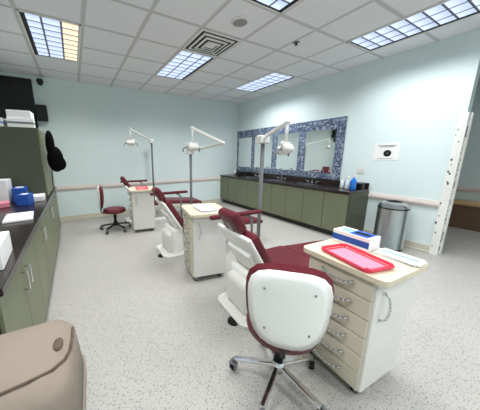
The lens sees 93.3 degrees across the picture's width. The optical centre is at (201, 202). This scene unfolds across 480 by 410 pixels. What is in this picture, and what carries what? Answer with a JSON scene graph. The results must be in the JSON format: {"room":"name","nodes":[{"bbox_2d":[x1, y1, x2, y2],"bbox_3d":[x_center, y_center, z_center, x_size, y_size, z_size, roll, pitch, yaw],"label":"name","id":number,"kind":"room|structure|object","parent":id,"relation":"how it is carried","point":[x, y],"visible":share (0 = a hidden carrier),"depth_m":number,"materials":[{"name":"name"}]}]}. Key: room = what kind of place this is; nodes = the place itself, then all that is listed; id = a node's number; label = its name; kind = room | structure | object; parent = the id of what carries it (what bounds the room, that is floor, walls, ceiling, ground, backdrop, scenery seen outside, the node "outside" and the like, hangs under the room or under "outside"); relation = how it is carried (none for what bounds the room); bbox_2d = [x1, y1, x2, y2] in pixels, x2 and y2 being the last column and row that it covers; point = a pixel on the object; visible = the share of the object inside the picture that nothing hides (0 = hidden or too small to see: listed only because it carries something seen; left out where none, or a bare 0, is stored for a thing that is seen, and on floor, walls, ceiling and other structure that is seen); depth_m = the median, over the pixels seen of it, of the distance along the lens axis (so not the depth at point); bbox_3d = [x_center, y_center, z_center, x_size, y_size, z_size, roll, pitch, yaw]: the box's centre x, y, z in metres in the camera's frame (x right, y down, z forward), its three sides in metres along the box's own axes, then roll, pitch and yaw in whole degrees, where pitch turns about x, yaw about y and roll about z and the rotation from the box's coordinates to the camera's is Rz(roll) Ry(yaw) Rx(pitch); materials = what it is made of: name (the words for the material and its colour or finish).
{"room":"dental office","nodes":[
{"label":"dental office","id":0,"kind":"room"},
{"bbox_2d":[0,72,238,216],"bbox_3d":[-1.612,-1.161,5.395,6.395,2.856,0.150,-7,14,-29],"label":"wall","id":1,"kind":"structure","parent":0,"point":[90,124],"depth_m":5.20,"materials":[{"name":"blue paint"}]},
{"bbox_2d":[0,75,38,128],"bbox_3d":[-3.687,-1.780,3.956,1.200,0.900,0.042,-7,14,-29],"label":"wall screen","id":2,"kind":"object","parent":1,"relation":"attached to","point":[16,93],"visible":0.58,"depth_m":4.07,"materials":[{"name":"black plastic"}]},
{"bbox_2d":[36,78,42,85],"bbox_3d":[-3.022,-2.242,4.180,0.110,0.125,0.145,-7,14,-29],"label":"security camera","id":3,"kind":"object","parent":1,"relation":"attached to","point":[39,81],"visible":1,"depth_m":4.14,"materials":[{"name":"black plastic"}]},
{"bbox_2d":[35,104,48,121],"bbox_3d":[-3.050,-1.697,4.276,0.170,0.290,0.155,-7,14,-29],"label":"wall speaker","id":4,"kind":"object","parent":1,"relation":"attached to","point":[41,110],"visible":1,"depth_m":4.21,"materials":[{"name":"black plastic"}]},
{"bbox_2d":[56,177,220,190],"bbox_3d":[-1.828,-0.416,5.321,5.490,0.100,0.030,-7,14,-29],"label":"chair rail","id":5,"kind":"object","parent":1,"relation":"attached to","point":[108,185],"visible":0.56,"depth_m":5.42,"materials":[{"name":"beige paint"}]},
{"bbox_2d":[60,198,219,221],"bbox_3d":[-1.828,0.231,5.462,5.490,0.105,0.021,-7,14,-29],"label":"baseboard","id":6,"kind":"structure","parent":1,"relation":"attached to","point":[92,215],"depth_m":5.12,"materials":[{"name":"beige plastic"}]},
{"bbox_2d":[0,0,479,102],"bbox_3d":[1.457,-1.993,2.133,8.800,0.100,8.426,-7,14,-29],"label":"ceiling","id":7,"kind":"structure","parent":0,"point":[124,43],"depth_m":2.87,"materials":[{"name":"tile"}]},
{"bbox_2d":[16,9,80,62],"bbox_3d":[-1.918,-2.090,2.913,0.590,0.008,1.199,-7,14,-29],"label":"recessed light","id":8,"kind":"object","parent":7,"relation":"in","point":[49,37],"visible":1,"depth_m":2.78,"materials":[{"name":"white paint"}]},
{"bbox_2d":[155,49,215,80],"bbox_3d":[-0.324,-2.281,3.788,0.590,0.008,1.199,-7,14,-29],"label":"recessed light","id":9,"kind":"object","parent":7,"relation":"in","point":[185,63],"visible":1,"depth_m":3.67,"materials":[{"name":"white paint"}]},
{"bbox_2d":[182,28,241,57],"bbox_3d":[0.124,-2.107,3.010,0.591,0.039,0.591,-7,14,-29],"label":"diffuser","id":10,"kind":"object","parent":7,"relation":"in","point":[207,42],"depth_m":2.95,"materials":[{"name":"white metal"}]},
{"bbox_2d":[230,16,249,27],"bbox_3d":[0.430,-2.008,2.497,0.220,0.012,0.220,-7,14,-29],"label":"ceiling speaker","id":11,"kind":"object","parent":7,"relation":"in","point":[239,21],"depth_m":2.47},
{"bbox_2d":[234,72,295,91],"bbox_3d":[1.271,-2.473,4.663,0.590,0.008,1.199,-7,14,-29],"label":"recessed light","id":12,"kind":"object","parent":7,"relation":"in","point":[274,78],"visible":1,"depth_m":4.60,"materials":[{"name":"white paint"}]},
{"bbox_2d":[247,0,301,14],"bbox_3d":[0.871,-1.845,1.708,0.590,0.008,1.199,-7,14,-29],"label":"recessed light","id":13,"kind":"object","parent":7,"relation":"in","point":[277,6],"visible":1,"depth_m":2.20,"materials":[{"name":"white paint"}]},
{"bbox_2d":[346,0,479,51],"bbox_3d":[2.465,-2.037,2.583,0.590,0.008,1.199,-7,14,-29],"label":"recessed light","id":14,"kind":"object","parent":7,"relation":"in","point":[447,12],"visible":1,"depth_m":2.54,"materials":[{"name":"white paint"}]},
{"bbox_2d":[44,202,479,409],"bbox_3d":[1.469,0.899,2.746,8.800,0.100,8.426,-7,14,-29],"label":"floor","id":15,"kind":"structure","parent":0,"point":[151,335],"depth_m":1.82,"materials":[{"name":"grey tile"}]},
{"bbox_2d":[0,126,60,334],"bbox_3d":[-2.012,0.067,2.300,0.714,1.740,3.608,-7,14,-29],"label":"cabinet","id":16,"kind":"object","parent":15,"relation":"on","point":[26,277],"depth_m":2.09,"materials":[{"name":"laminate"}]},
{"bbox_2d":[0,118,7,126],"bbox_3d":[-2.525,-0.959,2.709,0.242,0.100,0.242,-6,13,-25],"label":"box","id":17,"kind":"object","parent":16,"relation":"on","point":[3,122],"visible":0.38,"depth_m":2.68,"materials":[{"name":"white cardboard"}]},
{"bbox_2d":[0,200,9,207],"bbox_3d":[-2.158,0.025,2.423,0.120,0.050,0.160,-10,16,-40],"label":"box","id":18,"kind":"object","parent":16,"relation":"on","point":[3,204],"visible":1,"depth_m":2.38,"materials":[{"name":"pink cardboard"}]},
{"bbox_2d":[0,231,12,269],"bbox_3d":[-1.128,0.260,1.130,0.220,0.120,0.280,-8,14,-32],"label":"box","id":19,"kind":"object","parent":16,"relation":"on","point":[6,248],"visible":1,"depth_m":1.17,"materials":[{"name":"white paper"}]},
{"bbox_2d":[0,178,12,202],"bbox_3d":[-2.383,-0.122,2.591,0.260,0.270,0.240,-7,14,-29],"label":"box","id":20,"kind":"object","parent":16,"relation":"on","point":[5,184],"visible":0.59,"depth_m":2.55,"materials":[{"name":"white cardboard"}]},
{"bbox_2d":[2,211,33,223],"bbox_3d":[-1.617,0.132,1.983,0.200,0.020,0.300,-8,15,-34],"label":"paper tray","id":21,"kind":"object","parent":16,"relation":"on","point":[22,216],"visible":1,"depth_m":1.93,"materials":[{"name":"white paper"}]},
{"bbox_2d":[11,186,28,202],"bbox_3d":[-2.177,-0.094,2.692,0.130,0.172,0.220,-8,14,-31],"label":"box","id":22,"kind":"object","parent":16,"relation":"on","point":[20,189],"visible":0.69,"depth_m":2.59,"materials":[{"name":"blue cardboard"}]},
{"bbox_2d":[6,117,35,127],"bbox_3d":[-2.271,-0.990,2.825,0.262,0.110,0.222,-8,14,-31],"label":"box","id":23,"kind":"object","parent":16,"relation":"on","point":[11,122],"visible":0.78,"depth_m":2.73,"materials":[{"name":"white cardboard"}]},
{"bbox_2d":[5,109,33,119],"bbox_3d":[-2.274,-1.089,2.808,0.240,0.090,0.200,-6,13,-26],"label":"box","id":24,"kind":"object","parent":23,"relation":"on","point":[9,113],"visible":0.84,"depth_m":2.72,"materials":[{"name":"white cardboard"}]},
{"bbox_2d":[15,193,33,205],"bbox_3d":[-1.989,-0.033,2.520,0.110,0.122,0.160,-4,13,-17],"label":"box","id":25,"kind":"object","parent":16,"relation":"on","point":[23,199],"visible":1,"depth_m":2.46,"materials":[{"name":"blue"}]},
{"bbox_2d":[33,193,45,201],"bbox_3d":[-2.051,-0.059,2.795,0.150,0.060,0.250,-7,14,-30],"label":"flat box","id":26,"kind":"object","parent":16,"relation":"on","point":[41,196],"visible":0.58,"depth_m":2.72,"materials":[{"name":"white cardboard"}]},
{"bbox_2d":[42,130,65,187],"bbox_3d":[-2.052,-0.598,3.150,0.214,0.790,0.214,3,12,15],"label":"jacket","id":27,"kind":"object","parent":16,"relation":"hanging from","point":[55,159],"visible":1,"depth_m":3.06,"materials":[{"name":"black fabric"}]},
{"bbox_2d":[0,320,86,409],"bbox_3d":[-0.559,0.843,0.653,0.440,0.895,0.330,-6,13,-26],"label":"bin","id":28,"kind":"object","parent":15,"relation":"on","point":[43,366],"visible":1,"depth_m":0.58,"materials":[{"name":"brown plastic"}]},
{"bbox_2d":[97,185,130,234],"bbox_3d":[-1.659,0.103,4.231,0.575,0.865,0.559,-5,13,-21],"label":"stool","id":29,"kind":"object","parent":15,"relation":"on","point":[114,210],"visible":1,"depth_m":4.13,"materials":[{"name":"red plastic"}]},
{"bbox_2d":[120,128,154,223],"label":"dental chair","id":30,"kind":"object","parent":15,"relation":"on","point":[129,142],"depth_m":4.76,"materials":[{"name":"white plastic"}]},
{"bbox_2d":[128,186,154,231],"bbox_3d":[-1.130,0.129,4.269,0.470,0.795,0.510,-4,13,-19],"label":"cart","id":31,"kind":"object","parent":15,"relation":"on","point":[142,203],"visible":1,"depth_m":4.07,"materials":[{"name":"white plastic"}]},
{"bbox_2d":[135,186,148,189],"bbox_3d":[-1.113,-0.268,4.159,0.221,0.025,0.301,-4,13,-19],"label":"tray","id":32,"kind":"object","parent":31,"relation":"on","point":[136,187],"visible":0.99,"depth_m":4.23,"materials":[{"name":"red"}]},
{"bbox_2d":[154,196,166,220],"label":"dental chair","id":33,"kind":"object","parent":15,"relation":"on","point":[158,216],"depth_m":4.93,"materials":[{"name":"white plastic"}]},
{"bbox_2d":[166,197,201,204],"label":"dental chair","id":34,"kind":"object","parent":15,"relation":"on","point":[172,200],"depth_m":5.17,"materials":[{"name":"red leather"}]},
{"bbox_2d":[181,203,225,279],"bbox_3d":[0.023,0.464,2.669,0.470,0.795,0.510,-4,13,-17],"label":"cart","id":35,"kind":"object","parent":15,"relation":"on","point":[204,241],"visible":0.97,"depth_m":2.48,"materials":[{"name":"white plastic"}]},
{"bbox_2d":[193,204,216,211],"bbox_3d":[0.040,0.067,2.559,0.201,0.025,0.281,-5,13,-22],"label":"tray","id":36,"kind":"object","parent":35,"relation":"on","point":[203,208],"visible":1,"depth_m":2.56,"materials":[{"name":"white paper"}]},
{"bbox_2d":[150,126,262,258],"bbox_3d":[0.128,-0.198,3.450,1.777,1.764,0.928,-6,13,-25],"label":"dental chair","id":37,"kind":"object","parent":15,"relation":"on","point":[172,246],"visible":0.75,"depth_m":3.13,"materials":[{"name":"white plastic"}]},
{"bbox_2d":[209,119,327,329],"bbox_3d":[0.924,0.073,2.306,1.777,1.704,0.778,-6,13,-25],"label":"dental chair","id":38,"kind":"object","parent":15,"relation":"on","point":[247,247],"visible":0.55,"depth_m":1.99,"materials":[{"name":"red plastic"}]},
{"bbox_2d":[229,263,334,409],"bbox_3d":[0.451,0.691,1.326,0.559,0.905,0.575,3,12,16],"label":"stool","id":39,"kind":"object","parent":15,"relation":"on","point":[289,307],"visible":1,"depth_m":1.05,"materials":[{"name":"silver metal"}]},
{"bbox_2d":[220,167,368,235],"bbox_3d":[1.707,-0.246,5.267,0.617,1.090,3.640,-7,14,-29],"label":"cabinet","id":40,"kind":"object","parent":15,"relation":"on","point":[317,204],"depth_m":4.41,"materials":[{"name":"laminate"}]},
{"bbox_2d":[340,178,343,187],"bbox_3d":[2.489,-0.340,3.959,0.060,0.170,0.060,-7,14,-29],"label":"soap bottle","id":41,"kind":"object","parent":40,"relation":"on","point":[342,180],"visible":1,"depth_m":3.94,"materials":[{"name":"white plastic"}]},
{"bbox_2d":[344,176,349,188],"bbox_3d":[2.479,-0.328,3.792,0.090,0.216,0.070,-7,14,-29],"label":"clear bottle","id":42,"kind":"object","parent":40,"relation":"on","point":[347,182],"visible":0.99,"depth_m":3.77,"materials":[{"name":"white plastic"}]},
{"bbox_2d":[350,175,356,190],"bbox_3d":[2.492,-0.321,3.666,0.084,0.255,0.084,-7,14,-29],"label":"bottle","id":43,"kind":"object","parent":40,"relation":"on","point":[353,182],"visible":1,"depth_m":3.65,"materials":[{"name":"blue plastic"}]},
{"bbox_2d":[356,183,364,189],"bbox_3d":[2.679,-0.270,3.796,0.120,0.100,0.120,-9,15,-34],"label":"tissue box","id":44,"kind":"object","parent":40,"relation":"on","point":[360,186],"visible":0.76,"depth_m":3.75,"materials":[{"name":"black plastic"}]},
{"bbox_2d":[303,239,427,393],"bbox_3d":[0.979,0.715,1.469,0.470,0.795,0.500,-6,13,-25],"label":"cart","id":45,"kind":"object","parent":15,"relation":"on","point":[360,342],"visible":0.68,"depth_m":1.28,"materials":[{"name":"white plastic"}]},
{"bbox_2d":[332,226,380,251],"bbox_3d":[1.058,0.248,1.540,0.126,0.086,0.240,-6,13,-25],"label":"box","id":46,"kind":"object","parent":45,"relation":"on","point":[364,241],"visible":0.99,"depth_m":1.49,"materials":[{"name":"white cardboard"}]},
{"bbox_2d":[321,243,394,272],"bbox_3d":[0.909,0.323,1.329,0.214,0.028,0.334,-4,12,-15],"label":"tray","id":47,"kind":"object","parent":45,"relation":"on","point":[364,263],"visible":1,"depth_m":1.31,"materials":[{"name":"red plastic"}]},
{"bbox_2d":[373,248,426,266],"bbox_3d":[1.173,0.326,1.329,0.117,0.019,0.223,-6,13,-25],"label":"paper","id":48,"kind":"object","parent":45,"relation":"on","point":[391,254],"visible":1,"depth_m":1.31,"materials":[{"name":"white paper"}]},
{"bbox_2d":[373,200,410,251],"bbox_3d":[2.848,0.342,3.371,0.378,0.720,0.378,-7,14,-29],"label":"bin","id":49,"kind":"object","parent":15,"relation":"on","point":[392,216],"visible":0.88,"depth_m":3.24,"materials":[{"name":"silver metal"}]},
{"bbox_2d":[448,199,479,231],"bbox_3d":[5.140,0.250,4.292,0.406,0.500,3.000,-7,14,-29],"label":"bench","id":50,"kind":"object","parent":15,"relation":"on","point":[465,214],"visible":0.32,"depth_m":4.22,"materials":[{"name":"brown wood"}]},
{"bbox_2d":[238,28,479,245],"bbox_3d":[2.265,-1.067,4.877,0.150,2.856,4.566,-7,14,-29],"label":"wall","id":51,"kind":"structure","parent":0,"point":[415,98],"depth_m":3.38,"materials":[{"name":"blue paint"}]},
{"bbox_2d":[236,116,347,179],"bbox_3d":[1.842,-1.255,5.438,0.010,1.145,3.125,-7,14,-29],"label":"mosaic panel","id":52,"kind":"object","parent":51,"relation":"attached to","point":[339,123],"visible":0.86,"depth_m":4.83,"materials":[{"name":"tile"}]},
{"bbox_2d":[238,137,251,166],"bbox_3d":[1.249,-1.432,6.464,0.004,0.820,0.560,-7,14,-29],"label":"mirror","id":53,"kind":"object","parent":52,"relation":"attached to","point":[245,144],"visible":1,"depth_m":6.45,"materials":[{"name":"clear glass"}]},
{"bbox_2d":[254,135,272,168],"bbox_3d":[1.602,-1.303,5.849,0.004,0.820,0.620,-7,14,-29],"label":"mirror","id":54,"kind":"object","parent":52,"relation":"attached to","point":[268,147],"visible":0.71,"depth_m":5.79,"materials":[{"name":"clear glass"}]},
{"bbox_2d":[276,132,299,169],"bbox_3d":[1.981,-1.165,5.188,0.004,0.820,0.590,-7,14,-29],"label":"mirror","id":55,"kind":"object","parent":52,"relation":"attached to","point":[285,162],"visible":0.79,"depth_m":5.13,"materials":[{"name":"clear glass"}]},
{"bbox_2d":[303,129,336,172],"bbox_3d":[2.366,-1.024,4.518,0.004,0.820,0.640,-7,14,-29],"label":"mirror","id":56,"kind":"object","parent":52,"relation":"attached to","point":[320,144],"visible":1,"depth_m":4.49,"materials":[{"name":"clear glass"}]},
{"bbox_2d":[357,167,364,173],"bbox_3d":[2.772,-0.557,3.900,0.009,0.120,0.115,-7,14,-29],"label":"wall switch plate","id":57,"kind":"object","parent":51,"relation":"attached to","point":[360,170],"visible":1,"depth_m":3.90,"materials":[{"name":"white plastic"}]},
{"bbox_2d":[373,143,400,159],"bbox_3d":[2.933,-0.801,3.555,0.004,0.260,0.340,-7,14,-29],"label":"wall sign","id":58,"kind":"object","parent":51,"relation":"attached to","point":[382,151],"visible":1,"depth_m":3.55,"materials":[{"name":"white paper"}]},
{"bbox_2d":[363,229,429,252],"bbox_3d":[3.070,0.607,3.597,0.021,0.105,0.875,-7,14,-29],"label":"baseboard","id":59,"kind":"structure","parent":51,"relation":"attached to","point":[410,244],"depth_m":3.36,"materials":[{"name":"beige plastic"}]},
{"bbox_2d":[368,192,439,207],"bbox_3d":[3.063,-0.040,3.458,0.030,0.100,0.875,-7,14,-29],"label":"chair rail","id":60,"kind":"object","parent":51,"relation":"attached to","point":[414,201],"visible":0.95,"depth_m":3.37,"materials":[{"name":"beige paint"}]},
{"bbox_2d":[429,112,473,254],"bbox_3d":[3.379,-0.197,3.036,0.181,1.910,0.102,-7,14,-29],"label":"door frame","id":61,"kind":"structure","parent":51,"relation":"attached to","point":[465,119],"depth_m":2.98,"materials":[{"name":"white paint"}]},
{"bbox_2d":[467,57,479,111],"bbox_3d":[3.319,-1.585,2.695,0.008,0.946,0.004,-7,14,-29],"label":"trim","id":62,"kind":"structure","parent":51,"relation":"attached to","point":[479,57],"depth_m":2.73,"materials":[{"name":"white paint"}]},
{"bbox_2d":[454,74,479,201],"bbox_3d":[5.234,-1.001,4.509,0.150,2.856,8.426,-7,14,-29],"label":"wall","id":63,"kind":"structure","parent":0,"point":[469,176],"depth_m":4.33,"materials":[{"name":"green paint"}]},
{"bbox_2d":[456,186,479,192],"bbox_3d":[5.157,-0.294,4.613,0.030,0.100,8.126,-7,14,-29],"label":"chair rail","id":64,"kind":"object","parent":63,"relation":"attached to","point":[459,188],"visible":0.02,"depth_m":4.41,"materials":[{"name":"beige paint"}]}
]}

